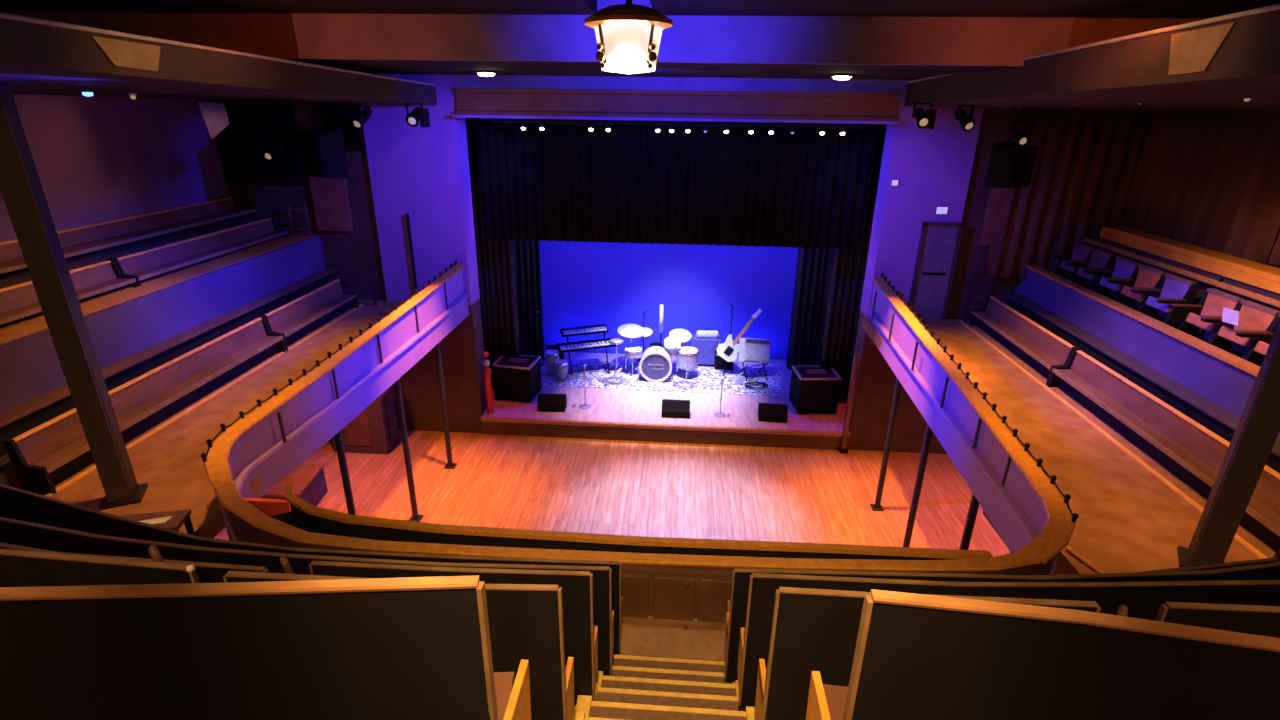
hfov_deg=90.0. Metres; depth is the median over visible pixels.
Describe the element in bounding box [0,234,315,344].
floor
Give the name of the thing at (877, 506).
pole
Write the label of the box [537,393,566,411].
wedge monitor
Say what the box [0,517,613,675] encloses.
wooden pew
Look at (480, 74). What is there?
diffuser
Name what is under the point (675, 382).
coiled cable
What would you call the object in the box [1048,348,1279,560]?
bench
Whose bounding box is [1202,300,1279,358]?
seat
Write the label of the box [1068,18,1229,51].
ceiling
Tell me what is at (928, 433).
pole
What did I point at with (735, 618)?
wooden pew
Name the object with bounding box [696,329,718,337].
case
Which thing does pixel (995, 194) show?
wall panel
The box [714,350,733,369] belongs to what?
amplifier
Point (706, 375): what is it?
rug
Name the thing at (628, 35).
pendant lantern
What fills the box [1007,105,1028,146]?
spotlight
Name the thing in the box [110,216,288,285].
bench
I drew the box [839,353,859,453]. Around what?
post
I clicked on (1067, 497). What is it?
string
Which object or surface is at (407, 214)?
pipe
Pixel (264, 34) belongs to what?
ceiling
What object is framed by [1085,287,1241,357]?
floor
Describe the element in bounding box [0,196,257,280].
bench
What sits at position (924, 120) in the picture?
spotlight
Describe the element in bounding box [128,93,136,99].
ceiling fitting
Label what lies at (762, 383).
coiled cable
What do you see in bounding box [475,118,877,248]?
valance curtain
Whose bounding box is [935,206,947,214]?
wall sign
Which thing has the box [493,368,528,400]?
grille
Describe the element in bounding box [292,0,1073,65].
ceiling
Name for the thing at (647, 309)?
microphone stand
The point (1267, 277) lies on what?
ledge
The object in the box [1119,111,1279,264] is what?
wall
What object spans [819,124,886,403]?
curtain
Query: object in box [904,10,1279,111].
ceiling
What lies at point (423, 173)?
wall
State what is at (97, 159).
wall
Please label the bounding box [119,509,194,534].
side table
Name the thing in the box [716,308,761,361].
electric guitar
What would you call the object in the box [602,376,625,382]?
coiled cable
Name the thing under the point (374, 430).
storage cabinet
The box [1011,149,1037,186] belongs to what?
grille
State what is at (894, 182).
wall sign
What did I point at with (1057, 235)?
post
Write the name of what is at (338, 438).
pole
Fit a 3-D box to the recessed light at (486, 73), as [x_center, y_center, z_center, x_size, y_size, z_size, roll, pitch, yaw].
[-2.480,-4.616,10.321,0.380,0.083,0.380,2,22,3]
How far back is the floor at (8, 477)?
6.75 m
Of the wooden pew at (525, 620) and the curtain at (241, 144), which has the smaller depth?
the wooden pew at (525, 620)
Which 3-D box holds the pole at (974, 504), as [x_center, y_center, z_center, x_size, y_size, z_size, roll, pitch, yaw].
[4.112,2.767,8.283,0.200,2.860,0.200,2,22,3]
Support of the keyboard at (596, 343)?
on the keyboard stand at (604, 334)
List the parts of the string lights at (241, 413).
bulb, bulb, bulb, bulb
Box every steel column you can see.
[0,82,147,509]
[1177,320,1279,567]
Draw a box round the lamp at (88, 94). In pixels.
[82,92,93,96]
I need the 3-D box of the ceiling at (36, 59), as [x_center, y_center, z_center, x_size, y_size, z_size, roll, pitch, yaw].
[-6.505,-2.949,6.425,4.550,0.640,12.200,2,22,3]
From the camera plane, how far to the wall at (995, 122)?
12.39 m
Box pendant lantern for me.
[584,0,672,73]
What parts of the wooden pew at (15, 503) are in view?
rail, post, panel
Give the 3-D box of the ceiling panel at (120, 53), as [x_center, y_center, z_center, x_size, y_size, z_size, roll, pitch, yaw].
[-4.289,-2.568,5.389,0.020,0.225,0.700,2,22,3]
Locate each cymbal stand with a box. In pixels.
[617,324,644,371]
[634,327,652,362]
[669,328,691,372]
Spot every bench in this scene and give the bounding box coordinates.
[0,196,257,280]
[0,259,137,327]
[0,270,333,456]
[3,316,285,494]
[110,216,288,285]
[260,277,358,351]
[969,294,1078,385]
[1004,293,1279,472]
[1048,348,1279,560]
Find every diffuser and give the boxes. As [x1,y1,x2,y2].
[477,73,493,76]
[833,76,850,79]
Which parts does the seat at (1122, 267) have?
armrest, frame, seat, frame, backrest, rail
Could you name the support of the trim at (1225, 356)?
on the wall at (1222, 383)
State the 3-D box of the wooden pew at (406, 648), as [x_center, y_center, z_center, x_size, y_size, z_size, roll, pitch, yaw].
[-1.461,0.954,1.828,2.205,1.082,0.437,0,22,-1]
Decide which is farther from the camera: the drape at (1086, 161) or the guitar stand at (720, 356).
the guitar stand at (720, 356)
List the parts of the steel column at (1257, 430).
plate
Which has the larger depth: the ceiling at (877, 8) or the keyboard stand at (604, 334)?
the keyboard stand at (604, 334)
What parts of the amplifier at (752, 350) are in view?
control panel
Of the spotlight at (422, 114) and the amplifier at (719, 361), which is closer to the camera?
the spotlight at (422, 114)
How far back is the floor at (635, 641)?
4.99 m
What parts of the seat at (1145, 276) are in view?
armrest, frame, seat, frame, backrest, rail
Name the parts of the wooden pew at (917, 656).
panel, seat, post, rail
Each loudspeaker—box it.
[297,100,348,178]
[491,354,541,402]
[789,365,841,413]
[984,106,1037,187]
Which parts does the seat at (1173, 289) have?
armrest, frame, seat, armrest, backrest, frame, rail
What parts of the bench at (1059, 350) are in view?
panel, seat, backrest, rail, panel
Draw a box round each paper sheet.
[140,516,172,523]
[1222,307,1239,325]
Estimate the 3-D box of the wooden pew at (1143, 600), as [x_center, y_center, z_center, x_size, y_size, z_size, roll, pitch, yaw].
[3.084,1.557,3.697,5.013,0.941,0.363,0,22,-1]
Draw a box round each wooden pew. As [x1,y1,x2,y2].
[0,484,622,654]
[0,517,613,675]
[0,542,268,582]
[0,549,199,586]
[0,575,530,719]
[223,571,573,719]
[309,561,597,705]
[724,562,1279,679]
[727,557,1279,611]
[737,573,1279,707]
[754,587,1100,719]
[806,589,1279,719]
[1155,602,1279,637]
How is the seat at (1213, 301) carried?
on the floor at (1085, 287)
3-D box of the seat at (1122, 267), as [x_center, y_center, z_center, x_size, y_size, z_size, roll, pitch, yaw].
[7.770,-1.249,10.576,0.490,0.830,0.590,2,22,3]
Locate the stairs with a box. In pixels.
[573,654,754,719]
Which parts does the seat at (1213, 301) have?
armrest, frame, seat, backrest, frame, rail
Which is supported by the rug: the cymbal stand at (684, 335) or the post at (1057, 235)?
the cymbal stand at (684, 335)
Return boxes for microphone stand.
[536,311,543,366]
[579,363,590,408]
[638,309,648,361]
[714,379,725,417]
[729,303,732,333]
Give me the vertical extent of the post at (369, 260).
0.988 m
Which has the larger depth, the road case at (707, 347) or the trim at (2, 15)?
the road case at (707, 347)
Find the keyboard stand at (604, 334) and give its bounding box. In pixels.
[566,333,609,378]
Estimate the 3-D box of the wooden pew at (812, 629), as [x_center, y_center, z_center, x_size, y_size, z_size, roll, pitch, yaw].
[1.146,1.311,2.757,1.224,0.961,0.309,2,22,3]
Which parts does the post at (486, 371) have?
knob, knob, knob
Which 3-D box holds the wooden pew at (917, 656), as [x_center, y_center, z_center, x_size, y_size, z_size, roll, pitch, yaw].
[1.504,1.055,1.678,2.005,1.082,0.408,5,22,10]
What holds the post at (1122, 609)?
on the floor
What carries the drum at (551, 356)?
on the rug
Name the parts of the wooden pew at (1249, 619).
post, rail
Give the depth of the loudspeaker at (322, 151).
11.26 m
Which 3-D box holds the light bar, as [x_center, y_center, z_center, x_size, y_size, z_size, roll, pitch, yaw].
[0.646,-4.286,11.708,6.800,0.240,0.178,2,22,3]
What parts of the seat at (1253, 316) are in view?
armrest, frame, seat, armrest, backrest, frame, rail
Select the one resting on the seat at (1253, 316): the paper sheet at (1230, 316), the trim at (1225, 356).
the paper sheet at (1230, 316)
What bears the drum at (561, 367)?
on the rug
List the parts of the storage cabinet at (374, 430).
door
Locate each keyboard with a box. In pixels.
[556,337,618,352]
[560,324,608,336]
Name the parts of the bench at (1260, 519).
panel, backrest, rail, panel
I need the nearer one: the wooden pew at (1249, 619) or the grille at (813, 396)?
the wooden pew at (1249, 619)
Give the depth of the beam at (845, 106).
11.69 m
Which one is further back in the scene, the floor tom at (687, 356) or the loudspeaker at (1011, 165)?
the floor tom at (687, 356)
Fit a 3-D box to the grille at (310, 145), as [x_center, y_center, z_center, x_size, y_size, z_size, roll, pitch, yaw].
[-5.797,-3.601,11.256,0.560,0.690,0.023,14,25,30]
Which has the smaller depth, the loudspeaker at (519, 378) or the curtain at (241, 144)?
the curtain at (241, 144)
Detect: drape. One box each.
[984,109,1152,279]
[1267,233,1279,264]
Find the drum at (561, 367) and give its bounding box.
[555,359,567,380]
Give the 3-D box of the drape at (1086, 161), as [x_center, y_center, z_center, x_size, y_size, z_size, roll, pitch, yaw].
[7.878,-2.985,11.812,2.313,3.050,0.149,2,22,3]
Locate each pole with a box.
[334,429,355,514]
[394,377,422,521]
[435,342,456,468]
[870,378,901,510]
[903,424,932,546]
[959,493,978,549]
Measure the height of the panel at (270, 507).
0.360 m
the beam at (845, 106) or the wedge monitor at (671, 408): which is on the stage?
the wedge monitor at (671, 408)
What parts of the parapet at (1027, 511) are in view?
moulding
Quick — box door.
[908,222,963,319]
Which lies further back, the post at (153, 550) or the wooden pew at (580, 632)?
the wooden pew at (580, 632)
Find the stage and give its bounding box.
[481,351,849,449]
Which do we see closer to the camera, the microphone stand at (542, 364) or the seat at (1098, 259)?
the seat at (1098, 259)
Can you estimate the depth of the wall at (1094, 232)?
9.49 m
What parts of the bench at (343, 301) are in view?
panel, rail, backrest, seat, panel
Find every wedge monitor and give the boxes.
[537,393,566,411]
[661,399,689,417]
[758,403,787,422]
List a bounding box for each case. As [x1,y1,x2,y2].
[692,334,719,364]
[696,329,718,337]
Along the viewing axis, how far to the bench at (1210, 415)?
8.87 m
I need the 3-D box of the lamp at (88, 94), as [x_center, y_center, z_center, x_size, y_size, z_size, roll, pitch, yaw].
[-6.461,-3.108,7.491,0.100,0.050,0.100,2,22,3]
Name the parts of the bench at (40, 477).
panel, rail, seat, panel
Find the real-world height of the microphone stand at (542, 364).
1.525 m
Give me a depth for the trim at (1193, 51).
4.91 m
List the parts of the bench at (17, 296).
rail, backrest, seat, panel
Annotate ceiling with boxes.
[0,0,1279,79]
[0,18,436,104]
[2,12,298,58]
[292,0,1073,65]
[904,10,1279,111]
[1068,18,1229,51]
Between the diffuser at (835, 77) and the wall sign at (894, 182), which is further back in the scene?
the wall sign at (894, 182)
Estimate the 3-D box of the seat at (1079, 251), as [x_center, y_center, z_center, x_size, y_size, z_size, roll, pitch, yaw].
[7.855,-1.707,11.736,0.490,0.830,0.590,2,22,3]
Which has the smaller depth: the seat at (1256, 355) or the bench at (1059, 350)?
the seat at (1256, 355)
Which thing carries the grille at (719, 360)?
attached to the amplifier at (719, 361)
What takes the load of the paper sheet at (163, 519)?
on the side table
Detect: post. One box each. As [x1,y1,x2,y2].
[148,545,163,562]
[279,556,293,573]
[368,259,377,305]
[483,352,492,413]
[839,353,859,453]
[963,266,977,322]
[1048,234,1059,271]
[1117,605,1127,616]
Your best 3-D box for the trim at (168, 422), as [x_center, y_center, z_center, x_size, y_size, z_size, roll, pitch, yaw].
[-5.994,0.163,9.935,0.050,0.020,7.100,2,22,3]
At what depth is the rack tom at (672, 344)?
16.44 m
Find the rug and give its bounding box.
[542,362,782,396]
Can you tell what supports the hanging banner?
hanging from the ceiling at (36, 59)
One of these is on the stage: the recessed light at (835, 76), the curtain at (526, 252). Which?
the curtain at (526, 252)
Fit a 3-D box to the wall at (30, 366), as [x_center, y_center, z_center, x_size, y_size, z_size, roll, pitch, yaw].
[-6.995,-0.203,9.045,0.090,1.330,9.580,2,22,3]
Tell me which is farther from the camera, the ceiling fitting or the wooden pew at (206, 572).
the ceiling fitting
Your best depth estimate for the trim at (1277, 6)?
5.27 m
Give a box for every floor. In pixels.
[0,216,279,312]
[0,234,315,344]
[0,285,354,488]
[40,300,1275,632]
[214,430,1009,556]
[619,626,724,661]
[981,305,1278,512]
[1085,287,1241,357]
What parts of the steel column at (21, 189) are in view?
plate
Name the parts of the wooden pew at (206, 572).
rail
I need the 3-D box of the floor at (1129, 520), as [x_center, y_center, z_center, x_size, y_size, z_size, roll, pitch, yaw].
[-0.117,1.915,6.047,17.680,0.220,15.600,2,22,3]
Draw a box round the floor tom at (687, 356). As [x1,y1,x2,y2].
[676,346,698,380]
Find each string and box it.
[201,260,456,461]
[881,273,1078,522]
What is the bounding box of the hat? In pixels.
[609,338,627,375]
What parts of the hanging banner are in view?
rod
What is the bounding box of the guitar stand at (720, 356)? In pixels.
[717,356,731,375]
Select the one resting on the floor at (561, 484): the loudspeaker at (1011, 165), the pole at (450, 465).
the pole at (450, 465)
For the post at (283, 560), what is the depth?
3.37 m
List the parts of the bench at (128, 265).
panel, rail, backrest, seat, panel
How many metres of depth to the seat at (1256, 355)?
7.82 m
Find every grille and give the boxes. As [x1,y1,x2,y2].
[297,134,323,176]
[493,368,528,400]
[716,356,732,369]
[799,382,839,411]
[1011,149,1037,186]
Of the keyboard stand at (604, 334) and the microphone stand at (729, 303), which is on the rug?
the keyboard stand at (604, 334)
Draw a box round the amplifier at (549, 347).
[546,345,563,359]
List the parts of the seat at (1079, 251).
armrest, frame, seat, frame, backrest, rail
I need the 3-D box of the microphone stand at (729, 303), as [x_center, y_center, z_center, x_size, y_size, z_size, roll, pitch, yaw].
[2.407,-0.642,17.030,0.280,1.848,0.280,2,22,3]
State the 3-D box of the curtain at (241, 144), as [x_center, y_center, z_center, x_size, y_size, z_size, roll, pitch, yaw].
[-7.521,-4.268,12.607,1.600,1.550,0.100,2,22,3]
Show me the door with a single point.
(939, 242)
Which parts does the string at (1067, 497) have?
bulb, bulb, bulb, bulb, bulb, bulb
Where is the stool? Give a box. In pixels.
[649,342,662,347]
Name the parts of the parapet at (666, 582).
wood panel, rail, handrail, panel, wood panel, skirting, backing panel, wood panel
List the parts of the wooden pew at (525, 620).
rail, post, panel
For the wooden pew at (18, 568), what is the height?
0.971 m
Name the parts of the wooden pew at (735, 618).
seat, panel, post, rail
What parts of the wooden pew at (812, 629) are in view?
panel, post, rail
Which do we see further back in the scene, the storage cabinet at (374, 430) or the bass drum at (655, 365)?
the bass drum at (655, 365)
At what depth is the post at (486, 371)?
14.37 m
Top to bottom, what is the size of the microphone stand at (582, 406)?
1.075 m
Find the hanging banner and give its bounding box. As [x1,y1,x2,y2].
[196,101,228,138]
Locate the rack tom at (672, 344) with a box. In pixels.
[663,335,681,377]
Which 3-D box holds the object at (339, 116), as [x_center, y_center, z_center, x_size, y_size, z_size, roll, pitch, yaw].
[-5.724,-4.512,12.336,0.700,0.850,0.180,2,22,3]
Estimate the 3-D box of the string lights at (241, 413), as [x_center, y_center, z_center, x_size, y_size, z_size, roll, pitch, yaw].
[-4.122,-0.528,9.710,0.260,0.313,7.531,2,22,3]
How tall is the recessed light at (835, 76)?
0.083 m
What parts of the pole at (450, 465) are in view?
plate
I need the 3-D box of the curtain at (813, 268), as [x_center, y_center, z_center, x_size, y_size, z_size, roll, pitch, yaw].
[4.789,-3.201,15.941,1.550,7.470,0.209,2,22,3]
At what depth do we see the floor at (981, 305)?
8.60 m
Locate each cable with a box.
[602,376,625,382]
[673,381,696,386]
[744,382,768,387]
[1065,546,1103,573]
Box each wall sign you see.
[891,179,898,185]
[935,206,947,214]
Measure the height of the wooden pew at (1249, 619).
0.961 m
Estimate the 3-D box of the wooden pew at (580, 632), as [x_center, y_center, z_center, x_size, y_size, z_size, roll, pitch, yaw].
[-1.015,1.500,3.696,1.525,0.941,0.300,2,22,2]
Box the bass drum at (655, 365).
[636,346,673,381]
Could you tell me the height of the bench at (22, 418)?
0.370 m
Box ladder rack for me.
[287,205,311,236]
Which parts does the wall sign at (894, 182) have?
plate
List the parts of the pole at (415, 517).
plate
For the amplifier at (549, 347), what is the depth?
17.38 m
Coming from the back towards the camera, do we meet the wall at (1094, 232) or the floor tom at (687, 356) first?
the floor tom at (687, 356)
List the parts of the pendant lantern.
glass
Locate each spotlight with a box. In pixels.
[263,101,284,160]
[351,102,371,128]
[405,102,429,126]
[912,102,936,128]
[954,105,975,130]
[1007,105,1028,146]
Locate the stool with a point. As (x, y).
(653, 343)
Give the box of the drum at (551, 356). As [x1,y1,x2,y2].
[545,349,558,375]
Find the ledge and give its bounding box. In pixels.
[1099,226,1279,293]
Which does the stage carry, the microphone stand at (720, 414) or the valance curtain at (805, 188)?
the microphone stand at (720, 414)
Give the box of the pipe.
[406,213,417,294]
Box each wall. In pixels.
[0,94,229,260]
[0,235,325,412]
[209,99,386,299]
[360,74,983,453]
[945,108,1019,318]
[1015,268,1279,439]
[1086,226,1279,356]
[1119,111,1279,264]
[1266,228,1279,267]
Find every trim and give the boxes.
[0,12,436,85]
[44,304,362,496]
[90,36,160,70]
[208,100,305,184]
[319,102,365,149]
[452,115,898,123]
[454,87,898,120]
[906,4,1279,83]
[960,321,1266,558]
[1025,264,1259,376]
[1168,22,1236,75]
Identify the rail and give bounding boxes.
[1083,235,1279,339]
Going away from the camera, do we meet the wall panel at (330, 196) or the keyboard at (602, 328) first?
the wall panel at (330, 196)
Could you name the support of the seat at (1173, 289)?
on the floor at (1085, 287)
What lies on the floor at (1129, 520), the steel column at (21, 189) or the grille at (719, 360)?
the steel column at (21, 189)
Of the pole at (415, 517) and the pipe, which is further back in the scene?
the pipe
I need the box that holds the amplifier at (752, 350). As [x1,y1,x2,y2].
[738,338,770,381]
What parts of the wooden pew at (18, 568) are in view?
rail, rail knob, post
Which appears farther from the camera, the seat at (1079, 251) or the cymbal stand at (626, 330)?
the cymbal stand at (626, 330)
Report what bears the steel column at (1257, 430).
on the floor at (1129, 520)
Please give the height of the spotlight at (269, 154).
0.946 m
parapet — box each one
[204,265,468,525]
[211,478,1065,629]
[866,277,1074,574]
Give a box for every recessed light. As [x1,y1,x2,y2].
[474,70,497,76]
[830,74,854,79]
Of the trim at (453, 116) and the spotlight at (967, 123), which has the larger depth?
the trim at (453, 116)
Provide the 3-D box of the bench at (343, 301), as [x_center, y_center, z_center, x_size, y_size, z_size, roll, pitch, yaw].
[-5.982,-0.897,11.784,0.347,0.630,2.530,2,22,3]
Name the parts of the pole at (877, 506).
plate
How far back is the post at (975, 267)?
12.47 m
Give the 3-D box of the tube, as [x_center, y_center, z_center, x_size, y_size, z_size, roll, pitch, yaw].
[0.561,-0.651,17.162,0.240,1.720,0.240,2,22,3]
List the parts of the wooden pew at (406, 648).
rail, post, seat, panel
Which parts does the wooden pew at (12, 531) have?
rail, post, panel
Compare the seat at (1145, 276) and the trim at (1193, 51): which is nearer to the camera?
the trim at (1193, 51)
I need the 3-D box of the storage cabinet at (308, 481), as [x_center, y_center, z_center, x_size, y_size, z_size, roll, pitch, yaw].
[-6.516,2.443,11.791,1.040,0.600,1.040,0,22,-2]
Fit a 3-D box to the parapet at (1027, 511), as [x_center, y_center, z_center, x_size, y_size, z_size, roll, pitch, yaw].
[4.128,0.369,9.000,0.667,1.069,8.350,4,22,9]
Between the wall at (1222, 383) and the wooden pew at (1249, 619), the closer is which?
the wooden pew at (1249, 619)
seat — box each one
[1048,242,1094,280]
[1065,248,1117,290]
[1087,256,1140,299]
[1108,264,1166,311]
[1132,273,1199,328]
[1171,288,1244,342]
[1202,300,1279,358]
[1238,314,1279,366]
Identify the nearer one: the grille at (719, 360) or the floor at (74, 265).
the floor at (74, 265)
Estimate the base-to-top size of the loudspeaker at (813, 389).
0.900 m
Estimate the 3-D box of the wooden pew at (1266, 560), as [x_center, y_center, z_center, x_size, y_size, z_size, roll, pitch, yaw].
[2.705,1.854,4.862,4.110,0.841,0.430,0,22,-3]
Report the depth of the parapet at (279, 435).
8.50 m
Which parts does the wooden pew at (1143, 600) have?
panel, post, rail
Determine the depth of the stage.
14.51 m
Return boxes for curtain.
[465,118,519,388]
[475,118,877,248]
[513,240,544,360]
[786,247,832,370]
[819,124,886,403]
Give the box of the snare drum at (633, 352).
[624,346,642,376]
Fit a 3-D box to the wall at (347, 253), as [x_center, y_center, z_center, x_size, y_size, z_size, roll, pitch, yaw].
[-6.915,-3.469,13.191,3.200,4.450,0.480,2,22,3]
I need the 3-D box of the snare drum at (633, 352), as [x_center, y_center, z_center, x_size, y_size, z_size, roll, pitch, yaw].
[-0.169,0.040,16.777,0.488,0.700,0.507,2,22,3]
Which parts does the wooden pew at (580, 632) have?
post, rail, post, panel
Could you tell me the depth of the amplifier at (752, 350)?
16.49 m
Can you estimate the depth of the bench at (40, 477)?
8.14 m
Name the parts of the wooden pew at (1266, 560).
rail, panel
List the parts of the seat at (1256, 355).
armrest, seat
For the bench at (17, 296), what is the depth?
8.68 m
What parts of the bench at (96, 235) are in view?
rail, backrest, seat, panel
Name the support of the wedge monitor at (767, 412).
on the stage
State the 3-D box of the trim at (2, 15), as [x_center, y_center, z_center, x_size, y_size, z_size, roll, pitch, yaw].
[-4.214,-3.028,6.215,0.036,0.346,12.181,2,22,3]
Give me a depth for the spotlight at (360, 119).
10.91 m
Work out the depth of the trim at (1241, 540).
8.04 m
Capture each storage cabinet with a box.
[261,464,327,505]
[332,388,399,453]
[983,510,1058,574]
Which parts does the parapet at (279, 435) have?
moulding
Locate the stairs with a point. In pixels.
(638, 687)
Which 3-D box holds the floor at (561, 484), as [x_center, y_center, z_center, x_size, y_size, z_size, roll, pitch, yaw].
[-0.159,4.797,7.162,18.000,0.200,15.750,2,22,3]
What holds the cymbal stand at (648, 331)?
on the rug
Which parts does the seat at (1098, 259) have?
armrest, frame, seat, armrest, backrest, frame, rail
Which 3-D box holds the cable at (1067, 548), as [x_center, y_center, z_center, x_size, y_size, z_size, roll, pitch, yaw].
[4.530,2.001,5.630,1.356,0.045,0.449,14,25,30]
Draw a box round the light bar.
[492,118,864,134]
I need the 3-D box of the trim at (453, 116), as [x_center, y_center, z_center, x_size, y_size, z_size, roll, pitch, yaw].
[0.576,-4.431,11.785,8.160,0.050,0.198,2,22,3]
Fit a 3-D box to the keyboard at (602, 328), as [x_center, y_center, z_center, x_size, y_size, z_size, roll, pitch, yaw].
[-1.452,-0.778,16.700,1.250,0.166,0.301,-7,23,-19]
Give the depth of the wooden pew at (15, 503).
4.89 m
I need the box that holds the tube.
[659,304,663,346]
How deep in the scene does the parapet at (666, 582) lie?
5.21 m
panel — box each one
[219,497,290,515]
[309,177,353,230]
[979,188,1002,244]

